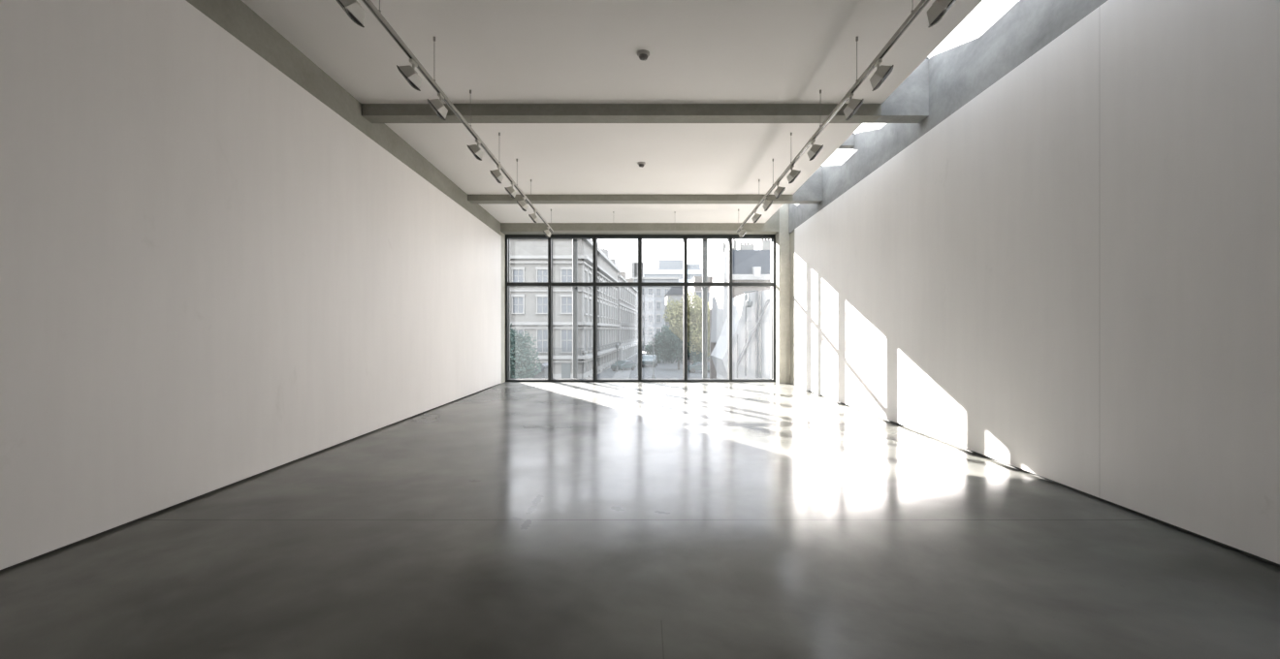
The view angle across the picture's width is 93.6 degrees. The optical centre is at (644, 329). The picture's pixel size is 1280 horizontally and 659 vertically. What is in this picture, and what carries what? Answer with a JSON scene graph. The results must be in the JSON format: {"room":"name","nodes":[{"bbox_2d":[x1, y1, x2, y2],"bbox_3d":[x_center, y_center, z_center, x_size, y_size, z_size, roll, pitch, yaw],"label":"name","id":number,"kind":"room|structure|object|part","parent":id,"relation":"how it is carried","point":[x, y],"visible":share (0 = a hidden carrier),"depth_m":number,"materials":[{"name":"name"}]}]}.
{"room":"museum","nodes":[
{"label":"museum","id":0,"kind":"room"},
{"bbox_2d":[0,0,505,570],"bbox_3d":[-4.316,-0.892,4.976,0.081,5.025,28.551,0,0,0],"label":"wall","id":1,"kind":"structure","parent":0,"point":[211,278],"depth_m":5.64,"materials":[{"name":"white paint"}]},
{"bbox_2d":[0,384,498,571],"bbox_3d":[-4.338,1.575,4.306,0.036,0.090,27.212,0,0,0],"label":"baseboard","id":2,"kind":"structure","parent":1,"relation":"attached to","point":[497,384],"depth_m":5.62,"materials":[{"name":"grey"}]},
{"bbox_2d":[241,0,982,223],"bbox_3d":[-0.594,-3.989,4.976,8.412,1.661,28.551,0,0,0],"label":"ceiling","id":3,"kind":"structure","parent":0,"point":[502,51],"depth_m":8.13,"materials":[{"name":"paint"}]},
{"bbox_2d":[186,0,500,235],"bbox_3d":[-4.554,-3.368,4.976,0.492,1.174,28.551,0,0,0],"label":"beam edge","id":4,"kind":"structure","parent":3,"relation":"attached to","point":[235,16],"depth_m":7.90,"materials":[{"name":"paint"}]},
{"bbox_2d":[361,0,553,232],"bbox_3d":[-2.508,-3.118,9.337,0.048,0.921,14.210,0,0,0],"label":"track","id":5,"kind":"object","parent":3,"relation":"hanging from","point":[376,13],"visible":1,"depth_m":7.26,"materials":[{"name":"grey metal"}]},
{"bbox_2d":[335,0,365,27],"bbox_3d":[-2.541,-2.811,5.190,0.193,0.273,0.340,0,0,1],"label":"track spotlight","id":6,"kind":"object","parent":5,"relation":"attached to","point":[353,9],"visible":1,"depth_m":5.16,"materials":[{"name":"grey paint"}]},
{"bbox_2d":[396,59,421,91],"bbox_3d":[-2.541,-2.776,6.530,0.193,0.273,0.340,0,0,3],"label":"track spotlight","id":7,"kind":"object","parent":5,"relation":"attached to","point":[410,75],"visible":1,"depth_m":6.46,"materials":[{"name":"grey paint"}]},
{"bbox_2d":[427,93,447,120],"bbox_3d":[-2.541,-2.753,7.402,0.193,0.273,0.340,0,0,-1],"label":"track spotlight","id":8,"kind":"object","parent":5,"relation":"attached to","point":[436,105],"visible":1,"depth_m":7.32,"materials":[{"name":"grey paint"}]},
{"bbox_2d":[467,139,483,160],"bbox_3d":[-2.541,-2.711,9.060,0.193,0.273,0.340,0,0,3],"label":"track spotlight","id":9,"kind":"object","parent":5,"relation":"attached to","point":[475,149],"visible":1,"depth_m":8.97,"materials":[{"name":"grey paint"}]},
{"bbox_2d":[489,165,503,183],"bbox_3d":[-2.541,-2.677,10.360,0.193,0.273,0.340,0,0,0],"label":"track spotlight","id":10,"kind":"object","parent":5,"relation":"attached to","point":[496,174],"visible":1,"depth_m":10.26,"materials":[{"name":"grey paint"}]},
{"bbox_2d":[504,182,516,198],"bbox_3d":[-2.541,-2.649,11.440,0.193,0.273,0.340,0,0,1],"label":"track spotlight","id":11,"kind":"object","parent":5,"relation":"attached to","point":[510,190],"visible":1,"depth_m":11.34,"materials":[{"name":"grey paint"}]},
{"bbox_2d":[516,196,528,211],"bbox_3d":[-2.541,-2.621,12.538,0.193,0.273,0.340,0,0,4],"label":"track spotlight","id":12,"kind":"object","parent":5,"relation":"attached to","point":[522,204],"visible":1,"depth_m":12.44,"materials":[{"name":"grey paint"}]},
{"bbox_2d":[528,210,538,223],"bbox_3d":[-2.541,-2.589,13.764,0.193,0.273,0.340,0,0,0],"label":"track spotlight","id":13,"kind":"object","parent":5,"relation":"attached to","point":[533,217],"visible":1,"depth_m":13.66,"materials":[{"name":"grey paint"}]},
{"bbox_2d":[543,226,551,238],"bbox_3d":[-2.541,-2.539,15.719,0.193,0.273,0.340,0,0,4],"label":"track spotlight","id":14,"kind":"object","parent":5,"relation":"attached to","point":[547,233],"visible":1,"depth_m":15.62,"materials":[{"name":"grey paint"}]},
{"bbox_2d":[361,103,881,123],"bbox_3d":[-0.348,-3.360,9.333,7.920,0.191,0.344,0,0,0],"label":"ceiling beam","id":15,"kind":"structure","parent":3,"relation":"attached to","point":[373,112],"depth_m":9.16,"materials":[{"name":"paint"}]},
{"bbox_2d":[467,194,793,203],"bbox_3d":[-0.348,-3.220,14.820,7.920,0.165,0.379,0,0,0],"label":"ceiling beam","id":16,"kind":"structure","parent":3,"relation":"attached to","point":[472,199],"depth_m":14.63,"materials":[{"name":"paint"}]},
{"bbox_2d":[500,223,765,234],"bbox_3d":[-0.348,-3.071,18.637,7.920,0.274,1.228,0,0,0],"label":"ceiling beam","id":17,"kind":"structure","parent":3,"relation":"attached to","point":[505,228],"depth_m":18.02,"materials":[{"name":"paint"}]},
{"bbox_2d":[637,161,645,167],"bbox_3d":[-0.057,-3.321,12.109,0.164,0.115,0.164,0,0,0],"label":"smoke detector","id":18,"kind":"object","parent":3,"relation":"attached to","point":[641,164],"visible":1,"depth_m":12.06,"materials":[{"name":"grey plastic"}]},
{"bbox_2d":[637,49,649,61],"bbox_3d":[-0.012,-3.447,7.570,0.164,0.115,0.164,0,0,0],"label":"smoke detector","id":19,"kind":"object","parent":3,"relation":"attached to","point":[643,54],"visible":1,"depth_m":7.52,"materials":[{"name":"grey plastic"}]},
{"bbox_3d":[-0.012,-3.478,7.570,0.164,0.054,0.164,0,0,0],"label":"plate","id":20,"kind":"part","parent":19,"relation":"part of","materials":[{"name":"grey plastic"}]},
{"bbox_2d":[553,211,735,232],"bbox_3d":[0.015,-2.948,16.484,5.094,0.576,0.084,0,0,0],"label":"track","id":21,"kind":"object","parent":3,"relation":"hanging from","point":[613,211],"visible":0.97,"depth_m":16.44,"materials":[{"name":"grey metal"}]},
{"bbox_3d":[0.015,-2.685,16.484,5.094,0.051,0.084,0,0,0],"label":"rail","id":22,"kind":"part","parent":21,"relation":"part of","materials":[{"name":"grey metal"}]},
{"bbox_2d":[762,208,779,234],"bbox_3d":[3.829,-3.398,18.637,0.435,0.929,1.228,0,0,0],"label":"beam fin","id":23,"kind":"structure","parent":3,"relation":"attached to","point":[772,225],"depth_m":18.02,"materials":[{"name":"paint"}]},
{"bbox_2d":[790,166,822,203],"bbox_3d":[3.974,-3.551,14.820,0.723,0.825,0.379,0,0,0],"label":"beam fin","id":24,"kind":"structure","parent":3,"relation":"attached to","point":[811,191],"depth_m":14.63,"materials":[{"name":"concrete"}]},
{"bbox_2d":[736,0,930,232],"bbox_3d":[2.538,-3.118,9.337,0.048,0.921,14.210,0,0,0],"label":"track","id":25,"kind":"object","parent":3,"relation":"hanging from","point":[914,13],"visible":1,"depth_m":7.18,"materials":[{"name":"grey metal"}]},
{"bbox_2d":[737,226,746,238],"bbox_3d":[2.571,-2.539,15.719,0.193,0.273,0.340,0,0,-4],"label":"track spotlight","id":26,"kind":"object","parent":25,"relation":"attached to","point":[742,233],"visible":1,"depth_m":15.63,"materials":[{"name":"grey paint"}]},
{"bbox_2d":[751,210,761,223],"bbox_3d":[2.571,-2.589,13.765,0.193,0.273,0.340,0,0,-1],"label":"track spotlight","id":27,"kind":"object","parent":25,"relation":"attached to","point":[756,216],"visible":1,"depth_m":13.66,"materials":[{"name":"grey paint"}]},
{"bbox_2d":[762,196,772,211],"bbox_3d":[2.571,-2.621,12.535,0.193,0.273,0.340,0,0,2],"label":"track spotlight","id":28,"kind":"object","parent":25,"relation":"attached to","point":[767,204],"visible":1,"depth_m":12.43,"materials":[{"name":"grey paint"}]},
{"bbox_2d":[773,182,785,198],"bbox_3d":[2.571,-2.649,11.437,0.193,0.273,0.340,0,0,3],"label":"track spotlight","id":29,"kind":"object","parent":25,"relation":"attached to","point":[779,191],"visible":1,"depth_m":11.34,"materials":[{"name":"grey paint"}]},
{"bbox_2d":[786,165,800,183],"bbox_3d":[2.571,-2.677,10.362,0.193,0.273,0.340,0,0,-3],"label":"track spotlight","id":30,"kind":"object","parent":25,"relation":"attached to","point":[791,176],"visible":1,"depth_m":10.27,"materials":[{"name":"grey paint"}]},
{"bbox_2d":[807,139,823,160],"bbox_3d":[2.571,-2.711,9.058,0.193,0.273,0.340,0,0,1],"label":"track spotlight","id":31,"kind":"object","parent":25,"relation":"attached to","point":[815,149],"visible":1,"depth_m":8.96,"materials":[{"name":"grey paint"}]},
{"bbox_2d":[843,93,863,120],"bbox_3d":[2.571,-2.753,7.401,0.193,0.273,0.340,0,0,3],"label":"track spotlight","id":32,"kind":"object","parent":25,"relation":"attached to","point":[853,105],"visible":1,"depth_m":7.31,"materials":[{"name":"grey paint"}]},
{"bbox_2d":[869,59,894,91],"bbox_3d":[2.571,-2.776,6.527,0.193,0.273,0.340,0,0,3],"label":"track spotlight","id":33,"kind":"object","parent":25,"relation":"attached to","point":[881,73],"visible":1,"depth_m":6.45,"materials":[{"name":"grey paint"}]},
{"bbox_2d":[927,0,956,27],"bbox_3d":[2.571,-2.811,5.189,0.193,0.273,0.340,0,0,1],"label":"track spotlight","id":34,"kind":"object","parent":25,"relation":"attached to","point":[935,14],"visible":1,"depth_m":5.16,"materials":[{"name":"grey paint"}]},
{"bbox_2d":[837,134,854,149],"bbox_3d":[3.974,-3.916,12.527,0.723,0.225,0.242,0,0,0],"label":"strut","id":35,"kind":"object","parent":3,"relation":"attached to","point":[848,143],"visible":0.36,"depth_m":12.41,"materials":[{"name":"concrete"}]},
{"bbox_2d":[873,59,928,123],"bbox_3d":[3.974,-3.694,9.333,0.723,0.861,0.344,0,0,0],"label":"beam fin","id":36,"kind":"structure","parent":3,"relation":"attached to","point":[909,103],"depth_m":9.16,"materials":[{"name":"concrete"}]},
{"bbox_2d":[0,382,1279,658],"bbox_3d":[0.000,1.740,4.976,9.600,0.240,28.551,0,0,0],"label":"floor","id":37,"kind":"structure","parent":0,"point":[506,520],"depth_m":4.28,"materials":[{"name":"concrete"}]},
{"bbox_2d":[572,239,577,379],"bbox_3d":[-2.208,-0.570,19.059,0.198,4.860,0.396,0,0,0],"label":"column","id":38,"kind":"structure","parent":37,"relation":"on","point":[574,241],"depth_m":19.09,"materials":[{"name":"grey paint"}]},
{"bbox_2d":[702,239,707,379],"bbox_3d":[1.929,-0.570,19.059,0.198,4.860,0.396,0,0,0],"label":"column","id":39,"kind":"structure","parent":37,"relation":"on","point":[704,241],"depth_m":19.09,"materials":[{"name":"grey metal"}]},
{"bbox_2d":[775,203,790,383],"bbox_3d":[4.216,-1.121,18.656,0.339,5.482,1.190,0,0,0],"label":"column corner","id":40,"kind":"structure","parent":37,"relation":"on","point":[783,238],"depth_m":18.06,"materials":[{"name":"paint"}]},
{"bbox_2d":[505,234,775,382],"bbox_3d":[-0.120,-0.657,18.735,8.364,4.554,0.363,0,0,0],"label":"window","id":41,"kind":"structure","parent":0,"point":[550,284],"depth_m":18.56,"materials":[{"name":"grey metal"}]},
{"bbox_3d":[-3.602,-2.148,18.758,1.262,1.398,0.026,0,0,0],"label":"sash","id":42,"kind":"part","parent":41,"relation":"part of","materials":[{"name":"clear glass"}]},
{"bbox_3d":[-3.602,0.103,18.758,1.262,2.901,0.026,0,0,0],"label":"sash","id":43,"kind":"part","parent":41,"relation":"part of","materials":[{"name":"clear glass"}]},
{"bbox_3d":[-2.232,-2.148,18.758,1.293,1.398,0.026,0,0,0],"label":"sash","id":44,"kind":"part","parent":41,"relation":"part of","materials":[{"name":"clear glass"}]},
{"bbox_3d":[-2.232,0.103,18.758,1.293,2.901,0.026,0,0,0],"label":"sash","id":45,"kind":"part","parent":41,"relation":"part of","materials":[{"name":"clear glass"}]},
{"bbox_3d":[-0.839,-2.148,18.758,1.308,1.398,0.026,0,0,0],"label":"sash","id":46,"kind":"part","parent":41,"relation":"part of","materials":[{"name":"clear glass"}]},
{"bbox_3d":[-0.839,0.103,18.758,1.308,2.901,0.026,0,0,0],"label":"sash","id":47,"kind":"part","parent":41,"relation":"part of","materials":[{"name":"clear glass"}]},
{"bbox_3d":[0.567,-2.148,18.758,1.317,1.398,0.026,0,0,0],"label":"sash","id":48,"kind":"part","parent":41,"relation":"part of","materials":[{"name":"clear glass"}]},
{"bbox_3d":[0.567,0.103,18.758,1.317,2.901,0.026,0,0,0],"label":"sash","id":49,"kind":"part","parent":41,"relation":"part of","materials":[{"name":"clear glass"}]},
{"bbox_3d":[1.968,-2.148,18.758,1.299,1.398,0.026,0,0,0],"label":"sash","id":50,"kind":"part","parent":41,"relation":"part of","materials":[{"name":"clear glass"}]},
{"bbox_3d":[1.968,0.103,18.758,1.299,2.901,0.026,0,0,0],"label":"sash","id":51,"kind":"part","parent":41,"relation":"part of","materials":[{"name":"clear glass"}]},
{"bbox_3d":[3.349,-2.148,18.758,1.276,1.398,0.026,0,0,0],"label":"sash","id":52,"kind":"part","parent":41,"relation":"part of","materials":[{"name":"clear glass"}]},
{"bbox_3d":[3.349,0.103,18.758,1.276,2.901,0.026,0,0,0],"label":"sash","id":53,"kind":"part","parent":41,"relation":"part of","materials":[{"name":"clear glass"}]},
{"bbox_2d":[790,231,794,384],"bbox_3d":[4.590,-0.842,4.976,0.420,4.923,28.551,0,0,0],"label":"wall","id":54,"kind":"structure","parent":0,"point":[792,233],"depth_m":17.75,"materials":[{"name":"paint"}]},
{"bbox_2d":[788,0,1107,233],"bbox_3d":[4.567,-3.765,4.976,0.465,1.809,28.551,0,0,0],"label":"skylight","id":55,"kind":"object","parent":54,"relation":"on","point":[1001,35],"visible":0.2,"depth_m":8.12,"materials":[{"name":"concrete"}]},
{"bbox_2d":[794,0,1279,564],"bbox_3d":[4.314,-0.846,3.943,0.048,4.866,26.486,0,0,0],"label":"wall","id":56,"kind":"structure","parent":0,"point":[1071,278],"depth_m":5.70,"materials":[{"name":"white paint"}]},
{"bbox_2d":[796,385,1279,567],"bbox_3d":[4.354,1.575,3.934,0.051,0.090,26.468,0,0,0],"label":"baseboard","id":57,"kind":"structure","parent":56,"relation":"attached to","point":[1099,498],"depth_m":5.63,"materials":[{"name":"grey"}]},
{"label":"outside","id":58,"kind":"structure","parent":0,"visible":0},
{"bbox_2d":[611,354,636,379],"bbox_3d":[-2.900,5.950,90.000,2.000,0.140,120.000,0,0,0],"label":"pavement","id":59,"kind":"structure","parent":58,"point":[621,374],"depth_m":80.12,"materials":[{"name":"grey concrete"}]},
{"bbox_2d":[615,342,618,372],"bbox_3d":[-3.794,3.890,84.000,0.560,4.260,0.560,0,0,0],"label":"street lamp","id":60,"kind":"object","parent":59,"relation":"on","point":[617,344],"visible":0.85,"depth_m":83.94,"materials":[{"name":"grey metal"}]},
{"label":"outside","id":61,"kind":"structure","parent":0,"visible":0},
{"bbox_2d":[590,351,709,379],"bbox_3d":[20.000,6.520,220.500,360.000,1.000,399.000,0,0,0],"label":"street","id":62,"kind":"structure","parent":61,"point":[665,370],"depth_m":83.88,"materials":[{"name":"grey asphalt"}]},
{"bbox_2d":[510,322,542,379],"bbox_3d":[-9.025,2.455,39.898,4.450,7.129,3.361,0,0,-15],"label":"tree","id":63,"kind":"object","parent":62,"relation":"on","point":[520,368],"visible":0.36,"depth_m":39.61,"materials":[{"name":"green plant"}]},
{"bbox_2d":[518,362,547,379],"bbox_3d":[-8.792,4.346,47.500,2.374,3.349,3.000,0,0,0],"label":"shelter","id":64,"kind":"object","parent":62,"relation":"on","point":[544,368],"visible":0.23,"depth_m":46.30,"materials":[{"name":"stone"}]},
{"bbox_2d":[510,239,622,379],"bbox_3d":[-15.701,-4.030,87.767,23.398,20.100,41.134,0,0,0],"label":"building","id":65,"kind":"structure","parent":62,"relation":"on","point":[528,258],"depth_m":68.00,"materials":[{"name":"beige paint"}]},
{"bbox_3d":[-14.250,1.270,67.985,1.150,2.500,0.024,0,0,0],"label":"pane","id":66,"kind":"part","parent":65,"relation":"part of","materials":[{"name":"grey glass"}]},
{"bbox_3d":[-14.250,-2.780,67.985,1.150,1.800,0.024,0,0,0],"label":"pane","id":67,"kind":"part","parent":65,"relation":"part of","materials":[{"name":"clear glass"}]},
{"bbox_3d":[-14.250,-6.030,67.985,1.150,1.500,0.024,0,0,0],"label":"pane","id":68,"kind":"part","parent":65,"relation":"part of","materials":[{"name":"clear glass"}]},
{"bbox_3d":[-11.500,1.270,67.985,1.150,2.500,0.024,0,0,0],"label":"pane","id":69,"kind":"part","parent":65,"relation":"part of","materials":[{"name":"clear glass"}]},
{"bbox_3d":[-11.500,-2.780,67.985,1.150,1.800,0.024,0,0,0],"label":"pane","id":70,"kind":"part","parent":65,"relation":"part of","materials":[{"name":"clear glass"}]},
{"bbox_3d":[-11.500,-6.030,67.985,1.150,1.500,0.024,0,0,0],"label":"pane","id":71,"kind":"part","parent":65,"relation":"part of","materials":[{"name":"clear glass"}]},
{"bbox_3d":[-17.050,-4.380,67.900,20.100,0.180,0.200,0,0,0],"label":"cornice","id":72,"kind":"part","parent":65,"relation":"part of","materials":[{"name":"paint"}]},
{"bbox_3d":[-17.050,-0.180,67.850,20.200,0.200,0.300,0,0,0],"label":"cornice","id":73,"kind":"part","parent":65,"relation":"part of","materials":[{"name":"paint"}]},
{"bbox_3d":[-17.050,-7.580,67.825,20.250,0.250,0.350,0,0,0],"label":"cornice","id":74,"kind":"part","parent":65,"relation":"part of","materials":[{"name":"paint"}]},
{"bbox_3d":[-17.050,-0.680,67.700,20.500,0.350,0.600,0,0,0],"label":"cornice","id":75,"kind":"part","parent":65,"relation":"part of","materials":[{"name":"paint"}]},
{"bbox_3d":[-17.050,-8.130,67.650,20.600,0.350,0.700,0,0,0],"label":"cornice","id":76,"kind":"part","parent":65,"relation":"part of","materials":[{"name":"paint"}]},
{"bbox_3d":[-17.050,3.120,67.600,20.700,0.400,0.800,0,0,0],"label":"cornice","id":77,"kind":"part","parent":65,"relation":"part of","materials":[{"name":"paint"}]},
{"bbox_3d":[-17.050,5.520,67.940,20.020,1.000,0.120,0,0,0],"label":"cornice","id":78,"kind":"part","parent":65,"relation":"part of","materials":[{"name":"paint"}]},
{"bbox_3d":[-17.050,3.620,67.800,20.300,0.250,0.400,0,0,0],"label":"cornice","id":79,"kind":"part","parent":65,"relation":"part of","materials":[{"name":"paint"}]},
{"bbox_3d":[-8.850,4.870,67.930,1.000,2.300,0.120,0,0,0],"label":"door","id":80,"kind":"part","parent":65,"relation":"part of","materials":[{"name":"grey"}]},
{"bbox_3d":[-8.750,1.270,67.985,1.150,2.500,0.024,0,0,0],"label":"pane","id":81,"kind":"part","parent":65,"relation":"part of","materials":[{"name":"clear glass"}]},
{"bbox_3d":[-8.750,-2.780,67.985,1.150,1.800,0.024,0,0,0],"label":"pane","id":82,"kind":"part","parent":65,"relation":"part of","materials":[{"name":"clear glass"}]},
{"bbox_3d":[-8.750,-6.030,67.985,1.150,1.500,0.024,0,0,0],"label":"pane","id":83,"kind":"part","parent":65,"relation":"part of","materials":[{"name":"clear glass"}]},
{"bbox_3d":[-6.517,2.505,84.934,13.601,0.830,44.163,0,0,23],"label":"balcony railing","id":84,"kind":"part","parent":65,"relation":"part of","materials":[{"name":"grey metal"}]},
{"bbox_3d":[-5.902,5.520,87.964,0.120,1.000,40.120,0,0,3],"label":"cornice","id":85,"kind":"part","parent":65,"relation":"part of","materials":[{"name":"paint"}]},
{"bbox_3d":[-5.862,-4.380,87.962,0.200,0.180,40.200,0,0,3],"label":"cornice","id":86,"kind":"part","parent":65,"relation":"part of","materials":[{"name":"paint"}]},
{"bbox_3d":[-5.612,-8.130,87.948,0.700,0.350,40.700,0,0,3],"label":"cornice","id":87,"kind":"part","parent":65,"relation":"part of","materials":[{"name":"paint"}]},
{"bbox_3d":[-5.762,3.620,87.956,0.400,0.250,40.400,0,0,3],"label":"cornice","id":88,"kind":"part","parent":65,"relation":"part of","materials":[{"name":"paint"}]},
{"bbox_3d":[-5.812,-0.180,87.959,0.300,0.200,40.300,0,0,3],"label":"cornice","id":89,"kind":"part","parent":65,"relation":"part of","materials":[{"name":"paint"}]},
{"bbox_3d":[-5.787,-7.580,87.958,0.350,0.250,40.350,0,0,3],"label":"cornice","id":90,"kind":"part","parent":65,"relation":"part of","materials":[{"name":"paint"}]},
{"bbox_3d":[-5.562,3.120,87.945,0.800,0.400,40.800,0,0,3],"label":"cornice","id":91,"kind":"part","parent":65,"relation":"part of","materials":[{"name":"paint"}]},
{"bbox_3d":[-5.662,-0.680,87.951,0.600,0.350,40.600,0,0,3],"label":"cornice","id":92,"kind":"part","parent":65,"relation":"part of","materials":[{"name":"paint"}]},
{"bbox_2d":[610,360,636,371],"bbox_3d":[-3.051,5.281,88.001,1.760,1.479,4.288,0,0,30],"label":"car","id":93,"kind":"object","parent":62,"relation":"on","point":[622,365],"visible":0.98,"depth_m":87.16,"materials":[{"name":"grey paint"}]},
{"bbox_2d":[616,265,638,360],"bbox_3d":[-10.097,-3.236,132.284,17.294,18.688,46.347,0,0,0],"label":"building","id":94,"kind":"structure","parent":62,"relation":"on","point":[626,296],"depth_m":125.40,"materials":[{"name":"paint"}]},
{"bbox_3d":[-3.285,-4.680,132.287,0.300,0.350,46.300,0,0,3],"label":"cornice","id":95,"kind":"part","parent":94,"relation":"part of","materials":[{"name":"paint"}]},
{"bbox_3d":[-3.236,-9.780,132.284,0.400,0.400,46.400,0,0,3],"label":"cornice","id":96,"kind":"part","parent":94,"relation":"part of","materials":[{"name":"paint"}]},
{"bbox_3d":[-3.236,2.920,132.284,0.400,0.600,46.400,0,0,3],"label":"cornice","id":97,"kind":"part","parent":94,"relation":"part of","materials":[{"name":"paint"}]},
{"bbox_2d":[641,354,657,367],"bbox_3d":[0.869,5.096,98.001,2.200,1.849,5.360,0,0,6],"label":"car","id":98,"kind":"object","parent":62,"relation":"on","point":[646,359],"visible":0.85,"depth_m":96.52,"materials":[{"name":"grey paint"}]},
{"bbox_2d":[651,334,655,379],"bbox_3d":[1.073,3.269,70.000,0.517,5.502,0.517,0,0,22],"label":"street lamp","id":99,"kind":"object","parent":62,"relation":"on","point":[653,336],"visible":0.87,"depth_m":69.92,"materials":[{"name":"grey metal"}]},
{"bbox_2d":[629,262,679,351],"bbox_3d":[2.913,-6.763,178.700,14.471,25.565,14.600,0,0,0],"label":"building","id":100,"kind":"structure","parent":62,"relation":"on","point":[653,298],"depth_m":171.99,"materials":[{"name":"paint"}]},
{"bbox_3d":[2.913,-14.703,171.700,14.471,0.600,0.600,0,0,0],"label":"cornice","id":101,"kind":"part","parent":100,"relation":"part of","materials":[{"name":"paint"}]},
{"bbox_2d":[643,330,665,363],"bbox_3d":[2.740,3.430,108.141,5.683,6.527,5.090,0,0,0],"label":"tree","id":102,"kind":"object","parent":62,"relation":"on","point":[656,346],"visible":0.43,"depth_m":107.08,"materials":[{"name":"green plant"}]},
{"bbox_2d":[643,259,702,289],"bbox_3d":[11.314,-10.577,236.800,23.000,33.194,14.400,0,0,0],"label":"office building","id":103,"kind":"structure","parent":62,"relation":"on","point":[666,268],"depth_m":230.03,"materials":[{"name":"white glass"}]},
{"bbox_2d":[665,287,688,358],"bbox_3d":[6.871,-1.120,126.850,5.245,14.896,14.300,0,0,0],"label":"townhouse","id":104,"kind":"structure","parent":62,"relation":"on","point":[676,293],"depth_m":120.01,"materials":[{"name":"grey concrete"}]},
{"bbox_2d":[656,324,709,370],"bbox_3d":[6.255,2.609,90.063,9.071,6.822,4.936,0,0,0],"label":"tree","id":105,"kind":"object","parent":62,"relation":"on","point":[673,345],"visible":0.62,"depth_m":89.14,"materials":[{"name":"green plant"}]},
{"bbox_2d":[662,289,709,357],"bbox_3d":[6.886,0.504,75.819,9.187,11.031,6.854,0,0,-3],"label":"tree","id":106,"kind":"object","parent":62,"relation":"on","point":[675,313],"visible":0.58,"depth_m":74.86,"materials":[{"name":"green plant"}]},
{"bbox_2d":[687,361,709,373],"bbox_3d":[7.926,5.281,84.000,4.288,1.479,1.760,0,0,-10],"label":"car","id":107,"kind":"object","parent":62,"relation":"on","point":[697,366],"visible":0.55,"depth_m":83.07,"materials":[{"name":"grey paint"}]},
{"bbox_2d":[688,276,712,364],"bbox_3d":[11.210,-1.425,106.860,5.806,14.891,14.280,0,0,0],"label":"brick block","id":108,"kind":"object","parent":62,"relation":"on","point":[698,290],"visible":0.04,"depth_m":100.00,"materials":[{"name":"paint"}]},
{"bbox_2d":[709,239,770,379],"bbox_3d":[9.960,-1.265,59.830,6.073,14.570,12.340,0,0,0],"label":"building","id":109,"kind":"structure","parent":62,"relation":"on","point":[749,265],"depth_m":54.92,"materials":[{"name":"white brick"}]},
{"bbox_3d":[10.016,-4.703,53.850,5.961,0.500,0.300,0,0,0],"label":"cornice","id":110,"kind":"part","parent":109,"relation":"part of","materials":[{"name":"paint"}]},
{"bbox_3d":[10.072,-5.122,53.680,0.484,0.735,0.040,0,0,0],"label":"dormer pane","id":111,"kind":"part","parent":109,"relation":"part of","materials":[{"name":"white glass"}]},
{"bbox_2d":[710,289,770,379],"bbox_3d":[7.521,1.591,43.201,4.656,8.859,7.598,0,0,0],"label":"building","id":112,"kind":"structure","parent":62,"relation":"on","point":[751,326],"depth_m":40.00,"materials":[{"name":"grey"}]},
{"bbox_2d":[743,289,755,307],"bbox_3d":[6.855,-2.011,39.211,0.732,1.114,0.444,0,0,-23],"label":"street lantern","id":113,"kind":"object","parent":112,"relation":"attached to","point":[749,304],"visible":1,"depth_m":39.10,"materials":[{"name":"grey metal"}]}
]}

